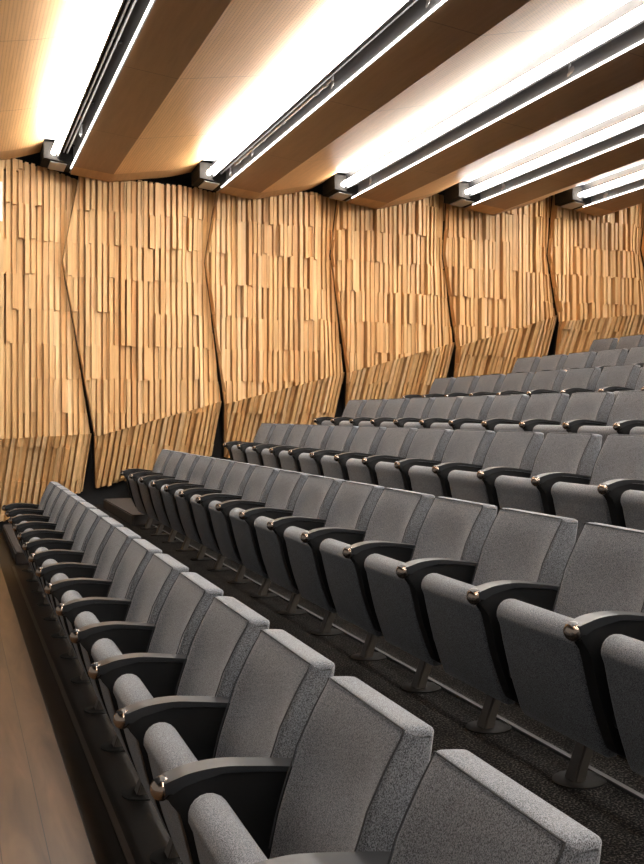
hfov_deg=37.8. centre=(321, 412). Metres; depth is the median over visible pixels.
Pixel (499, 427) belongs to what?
seat cushion
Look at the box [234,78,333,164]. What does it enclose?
pipe
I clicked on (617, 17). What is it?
strip light
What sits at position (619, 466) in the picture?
seat
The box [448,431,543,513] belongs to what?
seat
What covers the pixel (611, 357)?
seat
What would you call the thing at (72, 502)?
seat
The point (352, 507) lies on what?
seat
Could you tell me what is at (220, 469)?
seat
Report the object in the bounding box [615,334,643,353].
seat
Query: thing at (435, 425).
seat cushion
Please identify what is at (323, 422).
seat cushion
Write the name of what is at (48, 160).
box
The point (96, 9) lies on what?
tray
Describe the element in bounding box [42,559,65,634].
seat cushion
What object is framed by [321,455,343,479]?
seat cushion
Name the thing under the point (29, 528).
seat cushion
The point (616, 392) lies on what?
seat cushion
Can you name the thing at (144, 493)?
seat cushion
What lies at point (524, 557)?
seat
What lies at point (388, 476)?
seat cushion
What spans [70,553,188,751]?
seat
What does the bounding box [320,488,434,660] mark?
seat
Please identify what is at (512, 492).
seat cushion
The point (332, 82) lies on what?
spotlight
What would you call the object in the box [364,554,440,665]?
seat cushion
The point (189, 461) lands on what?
seat
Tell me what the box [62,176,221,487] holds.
wall panel
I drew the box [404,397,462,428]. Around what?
seat
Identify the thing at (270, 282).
wall panel
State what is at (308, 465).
seat cushion
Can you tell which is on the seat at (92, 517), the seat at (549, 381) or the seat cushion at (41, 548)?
the seat cushion at (41, 548)
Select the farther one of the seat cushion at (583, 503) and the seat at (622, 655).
the seat cushion at (583, 503)
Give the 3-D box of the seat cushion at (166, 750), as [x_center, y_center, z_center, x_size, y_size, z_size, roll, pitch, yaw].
[-0.390,1.207,2.796,0.197,0.449,0.498,0,0,-22]
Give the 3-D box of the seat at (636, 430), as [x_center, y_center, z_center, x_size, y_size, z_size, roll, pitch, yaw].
[2.471,0.269,6.509,0.554,0.880,0.596,0,0,-22]
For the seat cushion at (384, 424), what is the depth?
10.42 m
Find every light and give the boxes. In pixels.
[44,0,136,157]
[70,0,153,168]
[202,0,416,177]
[221,0,446,187]
[339,0,643,188]
[463,99,643,195]
[578,162,643,198]
[583,186,643,206]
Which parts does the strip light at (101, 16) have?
spotlight, rail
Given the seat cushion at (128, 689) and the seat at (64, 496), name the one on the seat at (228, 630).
the seat cushion at (128, 689)
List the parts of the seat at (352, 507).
foot plate, leg, armrest, backrest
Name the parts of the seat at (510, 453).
armrest, backrest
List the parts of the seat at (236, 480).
leg, foot plate, armrest, backrest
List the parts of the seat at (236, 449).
armrest, armrest, backrest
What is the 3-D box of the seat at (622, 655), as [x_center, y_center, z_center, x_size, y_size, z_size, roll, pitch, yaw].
[1.146,0.860,2.730,0.554,0.880,0.596,0,0,-22]
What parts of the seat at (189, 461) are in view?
foot plate, armrest, leg, backrest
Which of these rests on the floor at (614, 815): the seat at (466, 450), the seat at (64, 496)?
the seat at (466, 450)
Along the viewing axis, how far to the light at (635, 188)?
14.65 m
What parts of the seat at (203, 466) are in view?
foot plate, leg, armrest, backrest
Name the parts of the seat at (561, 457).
armrest, backrest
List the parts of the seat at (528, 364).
backrest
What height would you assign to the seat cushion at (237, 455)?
0.449 m
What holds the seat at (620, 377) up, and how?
on the floor at (614, 815)
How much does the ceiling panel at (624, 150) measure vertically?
0.492 m
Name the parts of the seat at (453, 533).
leg, foot plate, armrest, backrest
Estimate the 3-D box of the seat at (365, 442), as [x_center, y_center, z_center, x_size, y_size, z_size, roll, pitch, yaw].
[0.268,0.564,8.529,0.554,0.880,0.596,0,0,-22]
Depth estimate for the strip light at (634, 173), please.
14.37 m
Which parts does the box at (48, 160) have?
plate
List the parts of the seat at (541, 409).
armrest, backrest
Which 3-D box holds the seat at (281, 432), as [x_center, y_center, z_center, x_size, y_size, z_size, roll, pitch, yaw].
[-0.612,0.564,10.762,0.554,0.880,0.596,0,0,-22]
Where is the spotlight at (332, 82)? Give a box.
[330,68,335,88]
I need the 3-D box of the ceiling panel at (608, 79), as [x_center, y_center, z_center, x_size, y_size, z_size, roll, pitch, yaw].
[4.057,-3.330,6.984,1.682,0.444,16.020,0,0,-22]
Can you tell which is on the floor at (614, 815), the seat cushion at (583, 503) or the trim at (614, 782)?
the trim at (614, 782)
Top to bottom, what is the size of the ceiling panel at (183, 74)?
0.444 m
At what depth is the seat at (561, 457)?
5.68 m
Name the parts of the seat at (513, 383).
backrest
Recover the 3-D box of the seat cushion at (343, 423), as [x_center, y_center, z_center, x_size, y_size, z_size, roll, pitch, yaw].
[0.387,0.322,11.537,0.197,0.449,0.498,0,0,-22]
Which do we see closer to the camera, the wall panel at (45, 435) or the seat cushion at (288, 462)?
the seat cushion at (288, 462)
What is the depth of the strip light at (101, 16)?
9.29 m
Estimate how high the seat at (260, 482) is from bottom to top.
0.880 m
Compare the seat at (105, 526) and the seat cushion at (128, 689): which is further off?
the seat at (105, 526)
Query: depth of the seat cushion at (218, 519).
7.17 m
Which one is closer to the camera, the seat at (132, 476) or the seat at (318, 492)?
the seat at (318, 492)
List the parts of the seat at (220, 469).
foot plate, leg, armrest, backrest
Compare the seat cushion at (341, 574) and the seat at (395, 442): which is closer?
the seat cushion at (341, 574)
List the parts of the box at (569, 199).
plate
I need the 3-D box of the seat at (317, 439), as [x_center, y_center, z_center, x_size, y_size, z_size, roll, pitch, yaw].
[-0.172,0.564,9.646,0.554,0.880,0.596,0,0,-22]
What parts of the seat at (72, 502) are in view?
armrest, foot plate, backrest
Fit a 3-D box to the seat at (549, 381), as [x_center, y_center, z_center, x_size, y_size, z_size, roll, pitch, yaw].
[2.353,-0.035,10.380,0.554,0.880,0.596,0,0,-22]
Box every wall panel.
[0,158,90,521]
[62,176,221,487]
[204,191,344,457]
[329,194,454,410]
[442,196,556,377]
[546,195,643,354]
[640,222,643,266]
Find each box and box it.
[40,141,72,172]
[191,162,225,190]
[322,174,357,200]
[444,182,479,207]
[555,186,591,209]
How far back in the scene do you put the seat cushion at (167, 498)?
8.85 m
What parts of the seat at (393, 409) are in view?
armrest, backrest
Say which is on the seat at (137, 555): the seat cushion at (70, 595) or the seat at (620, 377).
the seat cushion at (70, 595)
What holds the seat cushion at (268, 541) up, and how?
on the seat at (318, 492)
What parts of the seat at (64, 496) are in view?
armrest, foot plate, backrest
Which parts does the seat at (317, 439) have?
armrest, backrest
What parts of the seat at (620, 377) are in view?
backrest, armrest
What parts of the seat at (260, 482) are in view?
leg, foot plate, armrest, backrest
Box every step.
[2,524,28,564]
[103,498,159,525]
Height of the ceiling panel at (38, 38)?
0.444 m
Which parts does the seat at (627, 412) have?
backrest, armrest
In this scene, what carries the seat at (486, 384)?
on the floor at (614, 815)
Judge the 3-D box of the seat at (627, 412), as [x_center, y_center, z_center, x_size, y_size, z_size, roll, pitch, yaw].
[2.251,0.269,7.067,0.554,0.880,0.596,0,0,-22]
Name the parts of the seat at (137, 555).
foot plate, armrest, leg, backrest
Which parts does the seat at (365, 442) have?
armrest, backrest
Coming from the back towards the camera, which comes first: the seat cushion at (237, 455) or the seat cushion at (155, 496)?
the seat cushion at (237, 455)
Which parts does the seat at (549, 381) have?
armrest, backrest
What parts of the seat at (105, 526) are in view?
foot plate, armrest, leg, backrest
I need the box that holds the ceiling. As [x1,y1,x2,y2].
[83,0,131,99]
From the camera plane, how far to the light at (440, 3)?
9.19 m
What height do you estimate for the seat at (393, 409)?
0.880 m
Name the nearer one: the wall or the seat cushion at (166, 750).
the seat cushion at (166, 750)
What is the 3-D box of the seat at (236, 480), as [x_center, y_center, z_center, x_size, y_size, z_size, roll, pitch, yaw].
[-0.834,0.860,7.754,0.554,0.880,0.596,0,0,-22]
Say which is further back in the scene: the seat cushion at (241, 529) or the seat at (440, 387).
the seat at (440, 387)
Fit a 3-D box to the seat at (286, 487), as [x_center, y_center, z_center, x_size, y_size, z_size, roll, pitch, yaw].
[-0.394,0.860,6.638,0.554,0.880,0.596,0,0,-22]
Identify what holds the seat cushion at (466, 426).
on the seat at (504, 409)
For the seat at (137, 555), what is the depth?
4.91 m
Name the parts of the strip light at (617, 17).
spotlight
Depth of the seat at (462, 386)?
12.05 m
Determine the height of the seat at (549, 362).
0.880 m
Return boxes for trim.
[12,566,135,863]
[152,525,643,801]
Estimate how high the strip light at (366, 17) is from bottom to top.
0.258 m
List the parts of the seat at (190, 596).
foot plate, leg, armrest, backrest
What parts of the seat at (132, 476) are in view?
armrest, armrest, leg, backrest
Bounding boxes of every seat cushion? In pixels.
[24,528,40,585]
[29,537,47,599]
[35,547,54,612]
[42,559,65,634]
[51,573,78,659]
[61,590,93,688]
[74,611,111,723]
[91,638,134,768]
[113,674,167,832]
[128,473,147,515]
[138,479,158,521]
[144,722,197,863]
[149,480,171,528]
[161,484,185,535]
[175,489,202,543]
[188,793,267,863]
[190,494,221,553]
[208,501,242,564]
[229,508,268,577]
[231,445,244,462]
[245,447,260,465]
[254,516,299,593]
[261,449,277,467]
[279,451,296,471]
[284,526,336,612]
[299,453,318,474]
[320,538,382,636]
[321,420,334,425]
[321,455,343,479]
[339,421,352,425]
[346,458,371,483]
[358,421,374,426]
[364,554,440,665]
[375,462,404,489]
[380,422,397,427]
[404,422,423,428]
[409,465,443,496]
[421,573,515,704]
[430,423,453,429]
[448,470,488,503]
[460,423,485,429]
[494,424,523,433]
[495,475,544,513]
[497,599,616,757]
[533,425,567,439]
[551,482,611,547]
[577,426,617,451]
[613,390,640,400]
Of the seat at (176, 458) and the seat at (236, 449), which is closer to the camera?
the seat at (176, 458)
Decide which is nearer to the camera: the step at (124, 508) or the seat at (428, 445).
the seat at (428, 445)
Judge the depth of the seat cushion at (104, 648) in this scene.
3.95 m
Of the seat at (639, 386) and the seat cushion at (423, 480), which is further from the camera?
the seat at (639, 386)
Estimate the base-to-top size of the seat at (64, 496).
0.880 m
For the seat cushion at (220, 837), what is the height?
0.449 m
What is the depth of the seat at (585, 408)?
7.60 m
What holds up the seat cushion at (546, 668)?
on the seat at (556, 665)
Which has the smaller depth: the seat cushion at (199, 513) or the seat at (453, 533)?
the seat at (453, 533)
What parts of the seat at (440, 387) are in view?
backrest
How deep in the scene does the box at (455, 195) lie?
14.43 m
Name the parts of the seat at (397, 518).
leg, foot plate, armrest, backrest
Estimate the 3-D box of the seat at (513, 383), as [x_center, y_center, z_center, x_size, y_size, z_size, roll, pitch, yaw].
[2.133,-0.035,10.939,0.554,0.880,0.596,0,0,-22]
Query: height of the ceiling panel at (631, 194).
0.504 m
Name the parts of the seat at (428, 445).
armrest, backrest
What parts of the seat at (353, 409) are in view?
armrest, armrest, backrest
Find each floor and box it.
[0,566,95,863]
[92,504,643,863]
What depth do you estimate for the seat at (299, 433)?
10.15 m
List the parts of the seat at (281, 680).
armrest, backrest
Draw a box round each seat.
[2,481,61,571]
[8,486,68,581]
[12,490,76,592]
[17,496,85,605]
[22,502,96,620]
[28,509,108,637]
[35,517,123,658]
[44,527,140,683]
[55,539,161,713]
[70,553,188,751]
[88,572,222,800]
[113,596,269,863]
[120,449,172,528]
[138,451,188,535]
[144,629,334,863]
[149,453,201,542]
[161,456,218,550]
[175,459,236,560]
[188,676,433,863]
[190,462,258,570]
[208,466,282,583]
[223,423,276,462]
[229,470,310,597]
[245,424,293,465]
[254,475,344,614]
[261,424,312,468]
[279,425,334,471]
[284,481,384,635]
[299,425,358,475]
[313,400,366,425]
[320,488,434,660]
[321,426,385,480]
[339,399,387,425]
[346,427,417,484]
[358,398,409,426]
[364,497,496,692]
[375,428,453,490]
[380,397,435,427]
[387,749,601,863]
[402,377,455,398]
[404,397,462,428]
[409,429,494,497]
[421,508,577,733]
[430,396,494,429]
[433,376,479,397]
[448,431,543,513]
[457,374,505,397]
[460,394,528,430]
[483,372,533,396]
[489,357,540,374]
[494,393,568,433]
[495,432,601,515]
[497,522,643,789]
[514,370,565,397]
[533,392,614,439]
[534,354,566,374]
[544,367,600,397]
[551,434,643,547]
[562,351,595,372]
[567,338,617,356]
[576,364,640,392]
[577,391,643,451]
[592,348,627,373]
[601,634,643,776]
[613,366,643,400]
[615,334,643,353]
[621,490,643,529]
[624,346,643,367]
[630,427,643,434]
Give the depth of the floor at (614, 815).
3.97 m
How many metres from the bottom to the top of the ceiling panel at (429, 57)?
0.444 m
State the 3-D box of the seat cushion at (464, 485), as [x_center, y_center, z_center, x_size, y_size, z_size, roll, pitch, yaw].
[1.043,0.617,6.301,0.197,0.449,0.498,0,0,-22]
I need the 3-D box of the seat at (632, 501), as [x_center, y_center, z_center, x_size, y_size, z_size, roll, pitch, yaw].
[1.808,0.564,4.621,0.554,0.880,0.596,0,0,-22]
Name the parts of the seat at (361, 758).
backrest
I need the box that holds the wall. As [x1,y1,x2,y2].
[0,100,555,528]
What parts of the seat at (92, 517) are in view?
foot plate, armrest, leg, backrest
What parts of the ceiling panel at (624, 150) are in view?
perforated panel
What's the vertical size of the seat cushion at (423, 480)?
0.449 m
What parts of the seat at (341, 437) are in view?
armrest, backrest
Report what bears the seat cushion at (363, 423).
on the seat at (393, 409)
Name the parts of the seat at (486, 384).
backrest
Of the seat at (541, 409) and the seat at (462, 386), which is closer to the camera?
the seat at (541, 409)
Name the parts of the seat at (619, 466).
backrest, armrest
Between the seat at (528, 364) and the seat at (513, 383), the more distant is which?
the seat at (528, 364)
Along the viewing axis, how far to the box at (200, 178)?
12.94 m
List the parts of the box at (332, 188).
plate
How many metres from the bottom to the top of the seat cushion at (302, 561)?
0.449 m
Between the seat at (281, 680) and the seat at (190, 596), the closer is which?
the seat at (281, 680)
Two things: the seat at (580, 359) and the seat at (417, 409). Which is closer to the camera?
the seat at (417, 409)
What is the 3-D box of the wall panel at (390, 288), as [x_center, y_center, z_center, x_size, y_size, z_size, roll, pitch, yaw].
[1.093,-1.633,14.771,2.172,3.686,0.596,0,0,-22]
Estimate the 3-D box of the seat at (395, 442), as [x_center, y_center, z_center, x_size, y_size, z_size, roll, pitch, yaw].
[0.488,0.564,7.971,0.554,0.880,0.596,0,0,-22]
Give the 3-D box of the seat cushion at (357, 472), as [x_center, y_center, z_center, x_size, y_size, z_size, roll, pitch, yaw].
[0.383,0.617,7.976,0.197,0.449,0.498,0,0,-22]
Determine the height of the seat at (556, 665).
0.880 m
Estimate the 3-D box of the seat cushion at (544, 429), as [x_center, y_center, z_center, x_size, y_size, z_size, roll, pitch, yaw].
[1.926,0.322,7.630,0.197,0.449,0.498,0,0,-22]
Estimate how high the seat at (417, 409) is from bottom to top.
0.880 m
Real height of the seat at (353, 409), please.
0.880 m
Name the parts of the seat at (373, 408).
armrest, backrest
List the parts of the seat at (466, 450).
armrest, backrest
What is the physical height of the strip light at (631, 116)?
0.258 m
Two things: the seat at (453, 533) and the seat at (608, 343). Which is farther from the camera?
the seat at (608, 343)
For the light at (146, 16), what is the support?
attached to the ceiling panel at (183, 74)
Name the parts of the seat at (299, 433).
armrest, backrest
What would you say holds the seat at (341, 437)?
on the floor at (614, 815)
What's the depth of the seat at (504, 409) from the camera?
8.71 m
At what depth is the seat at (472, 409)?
9.26 m
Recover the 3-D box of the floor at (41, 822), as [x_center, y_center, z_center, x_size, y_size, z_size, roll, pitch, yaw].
[-4.128,1.655,3.758,5.874,0.120,17.220,0,0,-22]
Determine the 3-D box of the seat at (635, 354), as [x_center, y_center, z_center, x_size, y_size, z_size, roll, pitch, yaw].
[3.582,-0.339,10.832,0.554,0.880,0.596,0,0,-22]
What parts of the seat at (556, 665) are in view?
leg, foot plate, backrest, armrest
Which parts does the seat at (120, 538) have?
foot plate, armrest, leg, backrest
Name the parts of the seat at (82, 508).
armrest, foot plate, backrest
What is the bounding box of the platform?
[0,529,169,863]
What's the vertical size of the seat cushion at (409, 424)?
0.449 m
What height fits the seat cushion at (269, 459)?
0.449 m
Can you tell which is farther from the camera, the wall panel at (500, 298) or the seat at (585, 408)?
the wall panel at (500, 298)
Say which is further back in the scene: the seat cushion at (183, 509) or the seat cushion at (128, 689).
the seat cushion at (183, 509)
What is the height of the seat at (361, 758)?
0.880 m
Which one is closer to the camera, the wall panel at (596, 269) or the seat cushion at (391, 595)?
the seat cushion at (391, 595)
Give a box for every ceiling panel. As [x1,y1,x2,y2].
[0,0,90,159]
[69,0,358,181]
[218,0,613,199]
[345,22,643,208]
[465,124,643,214]
[574,179,643,216]
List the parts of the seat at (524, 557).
leg, foot plate, armrest, backrest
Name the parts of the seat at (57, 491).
armrest, backrest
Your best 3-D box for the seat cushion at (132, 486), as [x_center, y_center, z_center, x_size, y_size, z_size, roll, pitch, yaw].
[-2.038,0.912,10.550,0.197,0.449,0.498,0,0,-22]
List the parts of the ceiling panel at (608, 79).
perforated panel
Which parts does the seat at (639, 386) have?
backrest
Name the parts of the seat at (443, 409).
armrest, backrest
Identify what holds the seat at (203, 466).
on the floor at (614, 815)
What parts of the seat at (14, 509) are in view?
armrest, armrest, backrest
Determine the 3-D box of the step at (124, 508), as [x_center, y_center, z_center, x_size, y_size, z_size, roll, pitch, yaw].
[-2.377,1.238,11.934,0.462,0.123,2.223,0,0,-22]
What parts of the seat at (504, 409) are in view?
armrest, backrest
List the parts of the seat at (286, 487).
foot plate, leg, armrest, backrest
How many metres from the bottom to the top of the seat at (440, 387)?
0.880 m
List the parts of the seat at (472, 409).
armrest, backrest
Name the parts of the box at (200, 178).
plate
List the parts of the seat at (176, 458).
armrest, foot plate, leg, backrest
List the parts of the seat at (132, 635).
foot plate, leg, armrest, backrest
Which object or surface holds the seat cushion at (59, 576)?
on the seat at (120, 538)
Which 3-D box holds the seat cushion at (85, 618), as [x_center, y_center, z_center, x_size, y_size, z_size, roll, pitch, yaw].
[-1.050,1.207,4.470,0.197,0.449,0.498,0,0,-22]
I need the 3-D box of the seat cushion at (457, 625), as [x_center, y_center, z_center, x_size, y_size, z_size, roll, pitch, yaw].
[0.601,0.912,3.852,0.197,0.449,0.498,0,0,-22]
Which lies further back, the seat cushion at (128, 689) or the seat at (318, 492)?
the seat at (318, 492)
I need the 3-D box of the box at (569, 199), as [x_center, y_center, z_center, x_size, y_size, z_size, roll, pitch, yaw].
[4.099,-3.509,15.351,0.372,0.267,0.480,0,0,-22]
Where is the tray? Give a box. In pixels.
[44,0,108,139]
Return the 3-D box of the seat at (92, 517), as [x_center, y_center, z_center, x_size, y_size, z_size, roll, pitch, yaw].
[-1.825,1.155,6.698,0.554,0.880,0.596,0,0,-22]
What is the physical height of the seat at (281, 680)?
0.880 m
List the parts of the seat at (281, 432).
armrest, backrest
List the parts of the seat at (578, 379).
armrest, backrest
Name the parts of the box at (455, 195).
plate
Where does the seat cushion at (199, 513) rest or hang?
on the seat at (236, 480)
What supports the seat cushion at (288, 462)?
on the seat at (317, 439)
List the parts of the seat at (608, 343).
backrest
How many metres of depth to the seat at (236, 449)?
11.35 m
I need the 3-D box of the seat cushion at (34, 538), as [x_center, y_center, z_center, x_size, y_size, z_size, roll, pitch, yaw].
[-2.150,1.207,7.261,0.197,0.449,0.498,0,0,-22]
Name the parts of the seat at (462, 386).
backrest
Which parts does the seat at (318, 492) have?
foot plate, leg, armrest, backrest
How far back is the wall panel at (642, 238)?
16.41 m
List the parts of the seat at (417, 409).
armrest, backrest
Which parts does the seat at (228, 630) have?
foot plate, leg, armrest, backrest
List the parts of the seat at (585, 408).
armrest, backrest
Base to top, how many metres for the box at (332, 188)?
0.267 m
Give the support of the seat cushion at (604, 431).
on the seat at (627, 412)
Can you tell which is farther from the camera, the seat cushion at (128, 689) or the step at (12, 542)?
the step at (12, 542)
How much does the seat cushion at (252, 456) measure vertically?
0.449 m
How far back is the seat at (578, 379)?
9.81 m

